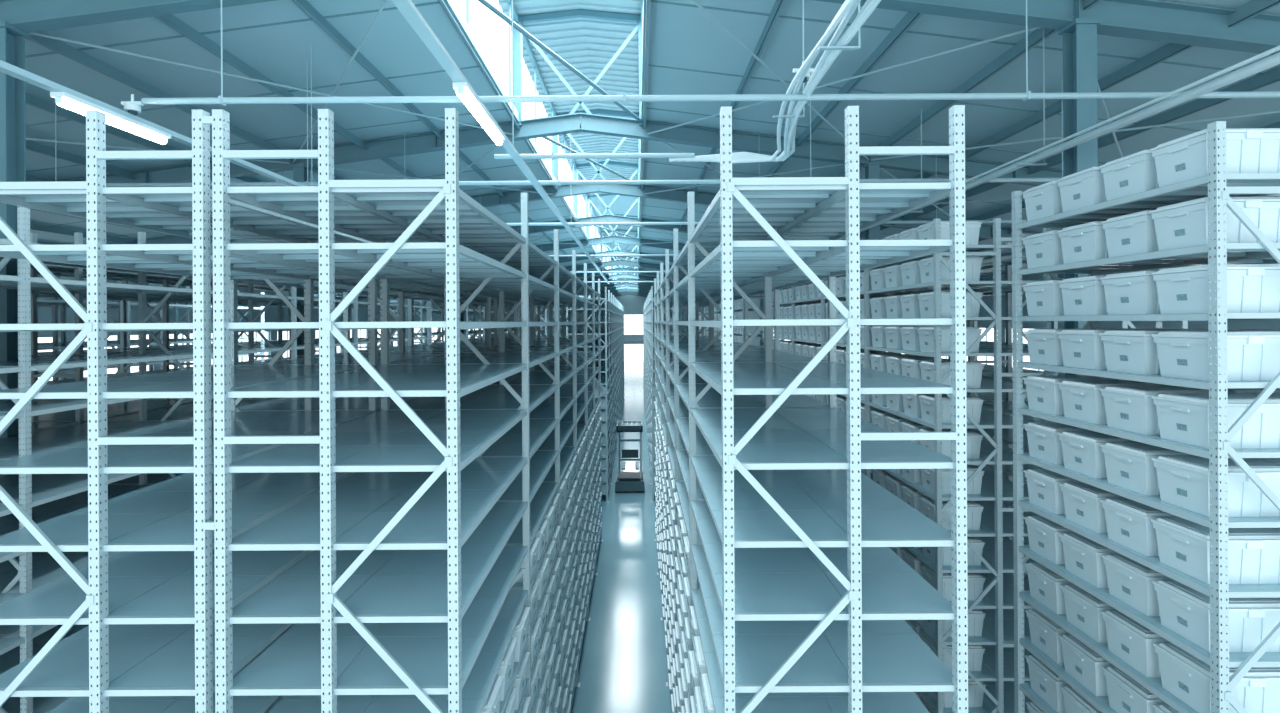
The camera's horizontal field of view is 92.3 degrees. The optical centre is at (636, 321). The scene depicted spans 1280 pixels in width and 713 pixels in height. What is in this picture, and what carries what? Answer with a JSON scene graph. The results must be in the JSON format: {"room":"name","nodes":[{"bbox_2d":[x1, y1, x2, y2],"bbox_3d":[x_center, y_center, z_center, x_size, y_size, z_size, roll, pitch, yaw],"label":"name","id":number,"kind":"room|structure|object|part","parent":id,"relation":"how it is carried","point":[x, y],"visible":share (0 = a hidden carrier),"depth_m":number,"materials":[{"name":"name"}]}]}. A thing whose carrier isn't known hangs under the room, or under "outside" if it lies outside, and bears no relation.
{"room":"warehouse","nodes":[
{"label":"warehouse","id":0,"kind":"room"},
{"bbox_2d":[38,274,482,379],"bbox_3d":[-19.739,1.995,44.500,0.200,8.038,95.000,0,0,0],"label":"wall","id":1,"kind":"structure","parent":0,"point":[44,313],"depth_m":27.07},
{"bbox_2d":[58,328,482,379],"bbox_3d":[-19.742,1.464,43.300,0.060,1.900,91.400,0,0,0],"label":"window","id":2,"kind":"structure","parent":1,"relation":"in","point":[182,335],"depth_m":32.99,"materials":[{"name":"glass"}]},
{"bbox_2d":[571,361,671,712],"bbox_3d":[-1.115,6.007,44.500,37.000,0.200,95.000,0,0,0],"label":"floor","id":3,"kind":"structure","parent":0,"point":[623,668],"depth_m":12.59,"materials":[{"name":"grey concrete"}]},
{"bbox_2d":[38,276,209,379],"bbox_3d":[-12.165,2.431,10.000,1.397,7.078,13.320,0,0,0],"label":"shelving rack","id":4,"kind":"object","parent":3,"relation":"on","point":[54,307],"visible":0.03,"depth_m":14.37,"materials":[{"name":"white metal"}]},
{"bbox_3d":[-12.165,2.434,12.200,1.397,7.072,0.120,0,0,0],"label":"upright frame","id":5,"kind":"part","parent":4,"relation":"part of","materials":[{"name":"white paint"}]},
{"bbox_3d":[-12.165,2.434,14.400,1.397,7.072,0.120,0,0,0],"label":"upright frame","id":6,"kind":"part","parent":4,"relation":"part of","materials":[{"name":"white paint"}]},
{"bbox_3d":[-12.165,2.434,16.600,1.397,7.072,0.120,0,0,0],"label":"upright frame","id":7,"kind":"part","parent":4,"relation":"part of","materials":[{"name":"white paint"}]},
{"bbox_2d":[38,276,264,378],"bbox_3d":[-10.728,2.423,10.000,1.397,7.078,13.320,0,0,0],"label":"shelving rack","id":8,"kind":"object","parent":3,"relation":"on","point":[61,302],"visible":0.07,"depth_m":12.36,"materials":[{"name":"grey metal"}]},
{"bbox_3d":[-10.728,2.426,12.200,1.397,7.072,0.120,0,0,0],"label":"upright frame","id":9,"kind":"part","parent":8,"relation":"part of","materials":[{"name":"white paint"}]},
{"bbox_3d":[-10.728,2.426,14.400,1.397,7.072,0.120,0,0,0],"label":"upright frame","id":10,"kind":"part","parent":8,"relation":"part of","materials":[{"name":"white paint"}]},
{"bbox_3d":[-10.728,2.426,16.600,1.397,7.072,0.120,0,0,0],"label":"upright frame","id":11,"kind":"part","parent":8,"relation":"part of","materials":[{"name":"white paint"}]},
{"bbox_2d":[28,232,366,432],"bbox_3d":[-7.701,2.405,10.000,1.397,7.078,13.320,0,0,0],"label":"shelving rack","id":12,"kind":"object","parent":3,"relation":"on","point":[49,421],"visible":0.09,"depth_m":9.17,"materials":[{"name":"white metal"}]},
{"bbox_3d":[-7.701,2.408,7.800,1.397,7.072,0.120,0,0,0],"label":"upright frame","id":13,"kind":"part","parent":12,"relation":"part of","materials":[{"name":"white paint"}]},
{"bbox_3d":[-7.701,2.408,10.000,1.397,7.072,0.120,0,0,0],"label":"upright frame","id":14,"kind":"part","parent":12,"relation":"part of","materials":[{"name":"white paint"}]},
{"bbox_3d":[-7.701,2.408,12.200,1.397,7.072,0.120,0,0,0],"label":"upright frame","id":15,"kind":"part","parent":12,"relation":"part of","materials":[{"name":"white paint"}]},
{"bbox_3d":[-7.701,2.408,14.400,1.397,7.072,0.120,0,0,0],"label":"upright frame","id":16,"kind":"part","parent":12,"relation":"part of","materials":[{"name":"white paint"}]},
{"bbox_3d":[-7.701,2.408,16.600,1.397,7.072,0.120,0,0,0],"label":"upright frame","id":17,"kind":"part","parent":12,"relation":"part of","materials":[{"name":"white paint"}]},
{"bbox_2d":[0,206,431,712],"bbox_3d":[-6.203,2.397,10.000,1.397,7.078,13.320,0,0,0],"label":"shelving rack","id":18,"kind":"object","parent":3,"relation":"on","point":[43,497],"visible":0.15,"depth_m":6.41,"materials":[{"name":"grey metal"}]},
{"bbox_3d":[-6.203,2.397,5.600,1.397,7.078,0.120,0,0,0],"label":"upright frame","id":19,"kind":"part","parent":18,"relation":"part of","materials":[{"name":"white paint"}]},
{"bbox_3d":[-6.203,2.397,7.800,1.397,7.078,0.120,0,0,0],"label":"upright frame","id":20,"kind":"part","parent":18,"relation":"part of","materials":[{"name":"white paint"}]},
{"bbox_3d":[-6.203,2.400,10.000,1.397,7.072,0.120,0,0,0],"label":"upright frame","id":21,"kind":"part","parent":18,"relation":"part of","materials":[{"name":"white paint"}]},
{"bbox_3d":[-6.203,2.400,12.200,1.397,7.072,0.120,0,0,0],"label":"upright frame","id":22,"kind":"part","parent":18,"relation":"part of","materials":[{"name":"white paint"}]},
{"bbox_3d":[-6.203,2.400,14.400,1.397,7.072,0.120,0,0,0],"label":"upright frame","id":23,"kind":"part","parent":18,"relation":"part of","materials":[{"name":"white paint"}]},
{"bbox_3d":[-6.203,2.400,16.600,1.397,7.072,0.120,0,0,0],"label":"upright frame","id":24,"kind":"part","parent":18,"relation":"part of","materials":[{"name":"white paint"}]},
{"bbox_2d":[0,110,548,712],"bbox_3d":[-3.030,2.378,10.000,1.397,7.078,13.320,0,0,0],"label":"shelving rack","id":25,"kind":"object","parent":3,"relation":"on","point":[147,645],"visible":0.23,"depth_m":3.68,"materials":[{"name":"grey metal"}]},
{"bbox_3d":[-3.030,2.378,3.400,1.397,7.078,0.120,0,0,0],"label":"upright frame","id":26,"kind":"part","parent":25,"relation":"part of","materials":[{"name":"white paint"}]},
{"bbox_3d":[-3.030,2.378,5.600,1.397,7.078,0.120,0,0,0],"label":"upright frame","id":27,"kind":"part","parent":25,"relation":"part of","materials":[{"name":"white paint"}]},
{"bbox_3d":[-3.030,2.378,7.800,1.397,7.078,0.120,0,0,0],"label":"upright frame","id":28,"kind":"part","parent":25,"relation":"part of","materials":[{"name":"white paint"}]},
{"bbox_3d":[-3.030,2.381,10.000,1.397,7.072,0.120,0,0,0],"label":"upright frame","id":29,"kind":"part","parent":25,"relation":"part of","materials":[{"name":"white paint"}]},
{"bbox_3d":[-3.030,2.381,12.200,1.397,7.072,0.120,0,0,0],"label":"upright frame","id":30,"kind":"part","parent":25,"relation":"part of","materials":[{"name":"white paint"}]},
{"bbox_3d":[-3.030,2.381,14.400,1.397,7.072,0.120,0,0,0],"label":"upright frame","id":31,"kind":"part","parent":25,"relation":"part of","materials":[{"name":"white paint"}]},
{"bbox_3d":[-3.030,2.381,16.600,1.397,7.072,0.120,0,0,0],"label":"upright frame","id":32,"kind":"part","parent":25,"relation":"part of","materials":[{"name":"white paint"}]},
{"bbox_2d":[212,108,602,712],"bbox_3d":[-1.642,2.370,10.000,1.397,7.078,13.320,0,0,0],"label":"shelving rack","id":33,"kind":"object","parent":3,"relation":"on","point":[409,598],"visible":0.83,"depth_m":3.91,"materials":[{"name":"grey metal"}]},
{"bbox_2d":[202,116,216,529],"bbox_3d":[-2.343,1.153,9.980,0.053,4.562,13.220,0,0,0],"label":"bars","id":34,"kind":"object","parent":33,"relation":"attached to","point":[207,120],"visible":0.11,"depth_m":3.37,"materials":[{"name":"white paint"}]},
{"bbox_3d":[-1.642,2.370,3.400,1.397,7.078,0.120,0,0,0],"label":"upright frame","id":35,"kind":"part","parent":33,"relation":"part of","materials":[{"name":"white paint"}]},
{"bbox_3d":[-1.642,2.370,5.600,1.397,7.078,0.120,0,0,0],"label":"upright frame","id":36,"kind":"part","parent":33,"relation":"part of","materials":[{"name":"white paint"}]},
{"bbox_3d":[-1.642,2.370,7.800,1.397,7.078,0.120,0,0,0],"label":"upright frame","id":37,"kind":"part","parent":33,"relation":"part of","materials":[{"name":"white paint"}]},
{"bbox_3d":[-1.642,2.370,10.000,1.397,7.078,0.120,0,0,0],"label":"upright frame","id":38,"kind":"part","parent":33,"relation":"part of","materials":[{"name":"white paint"}]},
{"bbox_2d":[482,401,601,712],"bbox_3d":[-1.245,3.885,10.000,0.608,3.520,13.008,0,0,0],"label":"storage bins","id":39,"kind":"object","parent":33,"relation":"in","point":[515,648],"visible":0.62,"depth_m":7.51,"materials":[{"name":"plastic"}]},
{"bbox_3d":[-1.642,2.373,12.200,1.397,7.072,0.120,0,0,0],"label":"upright frame","id":40,"kind":"part","parent":33,"relation":"part of","materials":[{"name":"white paint"}]},
{"bbox_3d":[-1.642,2.373,14.400,1.397,7.072,0.120,0,0,0],"label":"upright frame","id":41,"kind":"part","parent":33,"relation":"part of","materials":[{"name":"white paint"}]},
{"bbox_3d":[-1.642,2.373,16.600,1.397,7.072,0.120,0,0,0],"label":"upright frame","id":42,"kind":"part","parent":33,"relation":"part of","materials":[{"name":"white paint"}]},
{"bbox_2d":[389,299,543,345],"bbox_3d":[-7.701,2.408,33.400,1.397,7.072,26.520,0,0,0],"label":"shelving rack","id":43,"kind":"object","parent":3,"relation":"on","point":[421,311],"visible":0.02,"depth_m":22.37,"materials":[{"name":"grey metal"}]},
{"bbox_3d":[-7.701,2.408,20.200,1.397,7.072,0.120,0,0,0],"label":"upright frame","id":44,"kind":"part","parent":43,"relation":"part of","materials":[{"name":"white paint"}]},
{"bbox_3d":[-7.701,2.408,22.400,1.397,7.072,0.120,0,0,0],"label":"upright frame","id":45,"kind":"part","parent":43,"relation":"part of","materials":[{"name":"white paint"}]},
{"bbox_3d":[-7.701,2.408,24.600,1.397,7.072,0.120,0,0,0],"label":"upright frame","id":46,"kind":"part","parent":43,"relation":"part of","materials":[{"name":"white paint"}]},
{"bbox_2d":[427,301,561,343],"bbox_3d":[-6.203,2.400,33.400,1.397,7.072,26.520,0,0,0],"label":"shelving rack","id":47,"kind":"object","parent":3,"relation":"on","point":[466,311],"visible":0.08,"depth_m":22.38,"materials":[{"name":"grey metal"}]},
{"bbox_3d":[-6.203,2.400,20.200,1.397,7.072,0.120,0,0,0],"label":"upright frame","id":48,"kind":"part","parent":47,"relation":"part of","materials":[{"name":"white paint"}]},
{"bbox_3d":[-6.203,2.400,22.400,1.397,7.072,0.120,0,0,0],"label":"upright frame","id":49,"kind":"part","parent":47,"relation":"part of","materials":[{"name":"white paint"}]},
{"bbox_3d":[-6.203,2.400,26.800,1.397,7.072,0.120,0,0,0],"label":"upright frame","id":50,"kind":"part","parent":47,"relation":"part of","materials":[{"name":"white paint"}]},
{"bbox_3d":[-6.203,2.400,29.000,1.397,7.072,0.120,0,0,0],"label":"upright frame","id":51,"kind":"part","parent":47,"relation":"part of","materials":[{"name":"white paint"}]},
{"bbox_2d":[529,295,596,351],"bbox_3d":[-3.030,2.381,33.400,1.397,7.072,26.520,0,0,0],"label":"shelving rack","id":52,"kind":"object","parent":3,"relation":"on","point":[560,308],"visible":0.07,"depth_m":24.57,"materials":[{"name":"grey metal"}]},
{"bbox_3d":[-3.030,2.381,20.200,1.397,7.072,0.120,0,0,0],"label":"upright frame","id":53,"kind":"part","parent":52,"relation":"part of","materials":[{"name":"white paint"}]},
{"bbox_3d":[-3.030,2.381,22.400,1.397,7.072,0.120,0,0,0],"label":"upright frame","id":54,"kind":"part","parent":52,"relation":"part of","materials":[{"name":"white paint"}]},
{"bbox_3d":[-3.030,2.381,24.600,1.397,7.072,0.120,0,0,0],"label":"upright frame","id":55,"kind":"part","parent":52,"relation":"part of","materials":[{"name":"white paint"}]},
{"bbox_3d":[-3.030,2.381,26.800,1.397,7.072,0.120,0,0,0],"label":"upright frame","id":56,"kind":"part","parent":52,"relation":"part of","materials":[{"name":"white paint"}]},
{"bbox_2d":[566,286,623,501],"bbox_3d":[-1.642,2.373,33.400,1.397,7.072,26.520,0,0,0],"label":"shelving rack","id":57,"kind":"object","parent":3,"relation":"on","point":[612,338],"visible":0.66,"depth_m":24.57,"materials":[{"name":"grey metal"}]},
{"bbox_3d":[-1.642,2.373,22.400,1.397,7.072,0.120,0,0,0],"label":"upright frame","id":58,"kind":"part","parent":57,"relation":"part of","materials":[{"name":"white paint"}]},
{"bbox_3d":[-1.642,2.373,24.600,1.397,7.072,0.120,0,0,0],"label":"upright frame","id":59,"kind":"part","parent":57,"relation":"part of","materials":[{"name":"white paint"}]},
{"bbox_3d":[-1.642,2.373,26.800,1.397,7.072,0.120,0,0,0],"label":"upright frame","id":60,"kind":"part","parent":57,"relation":"part of","materials":[{"name":"white paint"}]},
{"bbox_3d":[-1.642,2.373,29.000,1.397,7.072,0.120,0,0,0],"label":"upright frame","id":61,"kind":"part","parent":57,"relation":"part of","materials":[{"name":"white paint"}]},
{"bbox_3d":[-1.642,2.373,31.200,1.397,7.072,0.120,0,0,0],"label":"upright frame","id":62,"kind":"part","parent":57,"relation":"part of","materials":[{"name":"white paint"}]},
{"bbox_2d":[595,365,620,492],"bbox_3d":[-1.295,3.887,29.000,0.616,3.516,17.409,0,0,0],"label":"storage bins","id":63,"kind":"object","parent":57,"relation":"in","point":[603,399],"visible":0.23,"depth_m":20.34,"materials":[{"name":"plastic"}]},
{"bbox_3d":[-1.642,2.373,40.000,1.397,7.072,0.120,0,0,0],"label":"upright frame","id":64,"kind":"part","parent":57,"relation":"part of","materials":[{"name":"white paint"}]},
{"bbox_3d":[-1.642,2.373,33.400,1.397,7.072,0.120,0,0,0],"label":"upright frame","id":65,"kind":"part","parent":57,"relation":"part of","materials":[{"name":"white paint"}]},
{"bbox_3d":[-1.642,2.373,35.600,1.397,7.072,0.120,0,0,0],"label":"upright frame","id":66,"kind":"part","parent":57,"relation":"part of","materials":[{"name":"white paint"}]},
{"bbox_3d":[-1.642,2.373,37.800,1.397,7.072,0.120,0,0,0],"label":"upright frame","id":67,"kind":"part","parent":57,"relation":"part of","materials":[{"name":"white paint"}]},
{"bbox_3d":[-1.642,2.373,42.200,1.397,7.072,0.120,0,0,0],"label":"upright frame","id":68,"kind":"part","parent":57,"relation":"part of","materials":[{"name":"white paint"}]},
{"bbox_3d":[-1.642,2.373,46.600,1.397,7.072,0.120,0,0,0],"label":"upright frame","id":69,"kind":"part","parent":57,"relation":"part of","materials":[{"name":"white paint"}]},
{"bbox_3d":[-1.642,2.373,44.400,1.397,7.072,0.120,0,0,0],"label":"upright frame","id":70,"kind":"part","parent":57,"relation":"part of","materials":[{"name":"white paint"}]},
{"bbox_2d":[615,421,644,491],"bbox_3d":[-0.253,4.752,22.500,1.040,2.300,2.600,0,0,0],"label":"truck","id":71,"kind":"object","parent":3,"relation":"on","point":[625,481],"visible":1,"depth_m":21.38,"materials":[{"name":"paint"}]},
{"bbox_2d":[0,0,1279,475],"bbox_3d":[-1.152,-0.288,45.800,37.042,12.390,90.320,0,0,0],"label":"frames","id":72,"kind":"object","parent":3,"relation":"on","point":[1152,20],"visible":0.29,"depth_m":6.89,"materials":[{"name":"grey metal"}]},
{"bbox_2d":[392,0,609,283],"bbox_3d":[-1.375,-2.871,15.500,0.110,2.242,29.000,0,0,0],"label":"fluorescent light","id":73,"kind":"object","parent":72,"relation":"hanging from","point":[466,93],"visible":0.93,"depth_m":5.07,"materials":[{"name":"white"}]},
{"bbox_2d":[643,286,686,501],"bbox_3d":[1.150,2.357,33.400,1.397,7.072,26.520,0,0,0],"label":"shelving rack","id":74,"kind":"object","parent":3,"relation":"on","point":[648,308],"visible":0.38,"depth_m":24.42,"materials":[{"name":"grey metal"}]},
{"bbox_3d":[1.150,2.357,46.600,1.397,7.072,0.120,0,0,0],"label":"upright frame","id":75,"kind":"part","parent":74,"relation":"part of","materials":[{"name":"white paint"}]},
{"bbox_3d":[1.150,2.357,40.000,1.397,7.072,0.120,0,0,0],"label":"upright frame","id":76,"kind":"part","parent":74,"relation":"part of","materials":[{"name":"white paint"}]},
{"bbox_3d":[1.150,2.357,35.600,1.397,7.072,0.120,0,0,0],"label":"upright frame","id":77,"kind":"part","parent":74,"relation":"part of","materials":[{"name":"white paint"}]},
{"bbox_3d":[1.150,2.357,33.400,1.397,7.072,0.120,0,0,0],"label":"upright frame","id":78,"kind":"part","parent":74,"relation":"part of","materials":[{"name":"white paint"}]},
{"bbox_2d":[651,383,654,491],"bbox_3d":[0.820,3.875,29.000,0.616,3.516,17.409,0,0,0],"label":"storage bins","id":79,"kind":"object","parent":74,"relation":"in","point":[651,383],"visible":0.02,"depth_m":20.33,"materials":[{"name":"plastic"}]},
{"bbox_3d":[1.150,2.357,24.600,1.397,7.072,0.120,0,0,0],"label":"upright frame","id":80,"kind":"part","parent":74,"relation":"part of","materials":[{"name":"white paint"}]},
{"bbox_3d":[1.150,2.357,31.200,1.397,7.072,0.120,0,0,0],"label":"upright frame","id":81,"kind":"part","parent":74,"relation":"part of","materials":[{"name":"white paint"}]},
{"bbox_3d":[1.150,2.357,29.000,1.397,7.072,0.120,0,0,0],"label":"upright frame","id":82,"kind":"part","parent":74,"relation":"part of","materials":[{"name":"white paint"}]},
{"bbox_3d":[1.150,2.357,20.200,1.397,7.072,0.120,0,0,0],"label":"upright frame","id":83,"kind":"part","parent":74,"relation":"part of","materials":[{"name":"white paint"}]},
{"bbox_3d":[1.150,2.357,26.800,1.397,7.072,0.120,0,0,0],"label":"upright frame","id":84,"kind":"part","parent":74,"relation":"part of","materials":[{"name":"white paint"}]},
{"bbox_2d":[693,289,782,346],"bbox_3d":[4.146,2.340,31.200,1.397,7.072,22.120,0,0,0],"label":"shelving rack","id":85,"kind":"object","parent":3,"relation":"on","point":[761,297],"visible":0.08,"depth_m":21.05,"materials":[{"name":"grey metal"}]},
{"bbox_3d":[4.146,2.340,26.800,1.397,7.072,0.120,0,0,0],"label":"upright frame","id":86,"kind":"part","parent":85,"relation":"part of","materials":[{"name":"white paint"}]},
{"bbox_2d":[695,294,760,345],"bbox_3d":[3.805,1.894,29.000,0.608,6.180,17.403,0,0,0],"label":"storage bins","id":87,"kind":"object","parent":85,"relation":"in","point":[752,315],"visible":0.07,"depth_m":21.03,"materials":[{"name":"plastic"}]},
{"bbox_3d":[4.146,2.340,20.200,1.397,7.072,0.120,0,0,0],"label":"upright frame","id":88,"kind":"part","parent":85,"relation":"part of","materials":[{"name":"white paint"}]},
{"bbox_2d":[654,105,967,712],"bbox_3d":[1.150,2.354,10.000,1.397,7.078,13.320,0,0,0],"label":"shelving rack","id":89,"kind":"object","parent":3,"relation":"on","point":[802,602],"visible":0.92,"depth_m":3.77,"materials":[{"name":"grey metal"}]},
{"bbox_3d":[1.150,2.357,16.600,1.397,7.072,0.120,0,0,0],"label":"upright frame","id":90,"kind":"part","parent":89,"relation":"part of","materials":[{"name":"white paint"}]},
{"bbox_3d":[1.150,2.357,12.200,1.397,7.072,0.120,0,0,0],"label":"upright frame","id":91,"kind":"part","parent":89,"relation":"part of","materials":[{"name":"white paint"}]},
{"bbox_2d":[654,401,714,712],"bbox_3d":[0.770,3.873,10.000,0.608,3.520,13.008,0,0,0],"label":"storage bins","id":92,"kind":"object","parent":89,"relation":"in","point":[705,687],"visible":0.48,"depth_m":7.48,"materials":[{"name":"plastic"}]},
{"bbox_3d":[1.150,2.357,14.400,1.397,7.072,0.120,0,0,0],"label":"upright frame","id":93,"kind":"part","parent":89,"relation":"part of","materials":[{"name":"white paint"}]},
{"bbox_3d":[1.150,2.354,10.000,1.397,7.078,0.120,0,0,0],"label":"upright frame","id":94,"kind":"part","parent":89,"relation":"part of","materials":[{"name":"white paint"}]},
{"bbox_3d":[1.150,2.354,7.800,1.397,7.078,0.120,0,0,0],"label":"upright frame","id":95,"kind":"part","parent":89,"relation":"part of","materials":[{"name":"white paint"}]},
{"bbox_3d":[1.150,2.354,5.600,1.397,7.078,0.120,0,0,0],"label":"upright frame","id":96,"kind":"part","parent":89,"relation":"part of","materials":[{"name":"white paint"}]},
{"bbox_2d":[772,218,1051,712],"bbox_3d":[4.146,2.337,11.550,1.397,7.078,8.920,0,0,0],"label":"shelving rack","id":97,"kind":"object","parent":3,"relation":"on","point":[997,558],"visible":0.3,"depth_m":7.22,"materials":[{"name":"grey metal"}]},
{"bbox_3d":[4.146,2.340,15.950,1.397,7.072,0.120,0,0,0],"label":"upright frame","id":98,"kind":"part","parent":97,"relation":"part of","materials":[{"name":"white paint"}]},
{"bbox_3d":[4.146,2.340,13.750,1.397,7.072,0.120,0,0,0],"label":"upright frame","id":99,"kind":"part","parent":97,"relation":"part of","materials":[{"name":"white paint"}]},
{"bbox_3d":[4.146,2.340,11.550,1.397,7.072,0.120,0,0,0],"label":"upright frame","id":100,"kind":"part","parent":97,"relation":"part of","materials":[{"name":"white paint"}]},
{"bbox_2d":[772,221,985,712],"bbox_3d":[3.805,1.892,11.552,0.616,6.184,8.615,0,0,0],"label":"storage bins","id":101,"kind":"object","parent":97,"relation":"in","point":[914,338],"visible":0.19,"depth_m":7.79,"materials":[{"name":"plastic"}]},
{"bbox_3d":[4.146,2.337,9.350,1.397,7.078,0.120,0,0,0],"label":"upright frame","id":102,"kind":"part","parent":97,"relation":"part of","materials":[{"name":"white paint"}]},
{"bbox_3d":[4.146,2.337,7.150,1.397,7.078,0.120,0,0,0],"label":"upright frame","id":103,"kind":"part","parent":97,"relation":"part of","materials":[{"name":"white paint"}]},
{"bbox_2d":[834,243,1187,681],"bbox_3d":[5.723,2.331,11.550,1.397,7.072,8.920,0,0,0],"label":"shelving rack","id":104,"kind":"object","parent":3,"relation":"on","point":[1006,261],"visible":0.06,"depth_m":9.25,"materials":[{"name":"grey metal"}]},
{"bbox_3d":[5.723,2.331,11.550,1.397,7.072,0.120,0,0,0],"label":"upright frame","id":105,"kind":"part","parent":104,"relation":"part of","materials":[{"name":"white paint"}]},
{"bbox_3d":[5.723,2.331,9.350,1.397,7.072,0.120,0,0,0],"label":"upright frame","id":106,"kind":"part","parent":104,"relation":"part of","materials":[{"name":"white paint"}]},
{"bbox_3d":[5.723,2.331,7.150,1.397,7.072,0.120,0,0,0],"label":"upright frame","id":107,"kind":"part","parent":104,"relation":"part of","materials":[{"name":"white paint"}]},
{"bbox_2d":[1011,121,1279,712],"bbox_3d":[4.146,2.337,4.675,1.397,7.078,2.070,0,0,0],"label":"shelving rack","id":108,"kind":"object","parent":3,"relation":"on","point":[1219,186],"visible":0.59,"depth_m":4.04,"materials":[{"name":"grey metal"}]},
{"bbox_3d":[4.146,2.337,5.650,1.397,7.078,0.120,0,0,0],"label":"upright frame","id":109,"kind":"part","parent":108,"relation":"part of","materials":[{"name":"white paint"}]},
{"bbox_2d":[1022,128,1279,712],"bbox_3d":[4.120,1.890,4.675,1.237,6.184,1.823,0,0,0],"label":"storage bins","id":110,"kind":"object","parent":108,"relation":"in","point":[1180,414],"visible":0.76,"depth_m":4.28,"materials":[{"name":"plastic"}]},
{"bbox_3d":[4.146,2.337,3.700,1.397,7.078,0.120,0,0,0],"label":"upright frame","id":111,"kind":"part","parent":108,"relation":"part of","materials":[{"name":"white paint"}]},
{"bbox_2d":[505,295,750,339],"bbox_3d":[-1.146,0.782,91.900,37.000,10.250,0.200,0,0,0],"label":"wall","id":112,"kind":"structure","parent":0,"point":[633,305],"depth_m":91.79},
{"bbox_2d":[624,340,642,343],"bbox_3d":[-0.483,3.008,91.875,3.380,0.590,0.090,0,0,0],"label":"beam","id":113,"kind":"structure","parent":112,"relation":"in","point":[625,341],"depth_m":91.84,"materials":[{"name":"grey metal"}]},
{"bbox_2d":[25,0,1279,299],"bbox_3d":[-1.175,-4.281,44.500,37.001,4.524,95.000,0,0,0],"label":"roof beams","id":114,"kind":"structure","parent":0,"point":[690,53],"depth_m":9.95,"materials":[{"name":"metal"}]},
{"bbox_2d":[0,60,191,146],"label":"fluorescent light","id":115,"kind":"object","parent":114,"relation":"hanging from","point":[71,99],"depth_m":5.13,"materials":[{"name":"white"}]},
{"bbox_2d":[230,159,304,185],"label":"fluorescent light","id":116,"kind":"object","parent":114,"relation":"hanging from","point":[240,162],"depth_m":7.47,"materials":[{"name":"white"}]},
{"bbox_2d":[55,0,1279,282],"bbox_3d":[-0.017,-2.988,18.001,18.000,2.047,25.070,0,0,0],"label":"pipe","id":117,"kind":"object","parent":114,"relation":"attached to","point":[1027,95],"visible":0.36,"depth_m":5.49,"materials":[{"name":"grey metal"}]},
{"bbox_2d":[121,94,143,114],"bbox_3d":[-4.511,-1.946,5.500,0.180,0.175,0.120,0,0,0],"label":"security camera","id":118,"kind":"object","parent":117,"relation":"attached to","point":[133,107],"visible":1,"depth_m":5.48,"materials":[{"name":"plastic"}]},
{"bbox_2d":[669,0,880,163],"bbox_3d":[1.099,-2.946,3.470,1.436,2.083,7.943,0,0,0],"label":"cable bundle","id":119,"kind":"object","parent":114,"relation":"attached to","point":[831,52],"visible":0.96,"depth_m":5.13,"materials":[{"name":"white plastic"}]},
{"bbox_2d":[793,61,813,82],"bbox_3d":[1.487,-2.241,5.500,0.180,0.175,0.120,0,0,0],"label":"security camera","id":120,"kind":"object","parent":119,"relation":"attached to","point":[795,70],"visible":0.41,"depth_m":5.48,"materials":[{"name":"plastic"}]},
{"bbox_2d":[841,28,1279,239],"bbox_3d":[4.609,-2.726,29.500,0.350,1.779,61.000,0,0,0],"label":"conduit pipes","id":121,"kind":"object","parent":114,"relation":"attached to","point":[1271,61],"visible":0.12,"depth_m":5.69,"materials":[{"name":"grey metal"}]},
{"bbox_2d":[25,0,1279,299],"bbox_3d":[-1.151,-4.177,44.490,34.654,4.332,95.020,0,0,0],"label":"roof","id":122,"kind":"structure","parent":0,"point":[1252,8],"depth_m":9.61,"materials":[{"name":"grey metal"}]},
{"bbox_2d":[26,0,1279,243],"bbox_3d":[-1.170,-3.402,18.800,23.027,1.543,24.028,0,0,0],"label":"rods","id":123,"kind":"object","parent":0,"point":[484,2],"depth_m":9.59,"materials":[{"name":"grey metal"}]},
{"bbox_2d":[762,273,1279,420],"bbox_3d":[17.461,1.781,44.500,0.200,8.038,95.000,0,0,0],"label":"wall","id":124,"kind":"structure","parent":0,"point":[1231,324],"depth_m":25.09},
{"bbox_2d":[763,327,1039,370],"bbox_3d":[17.457,1.249,43.300,0.060,1.900,91.400,0,0,0],"label":"window","id":125,"kind":"structure","parent":124,"relation":"in","point":[773,327],"depth_m":32.73,"materials":[{"name":"glass"}]}
]}

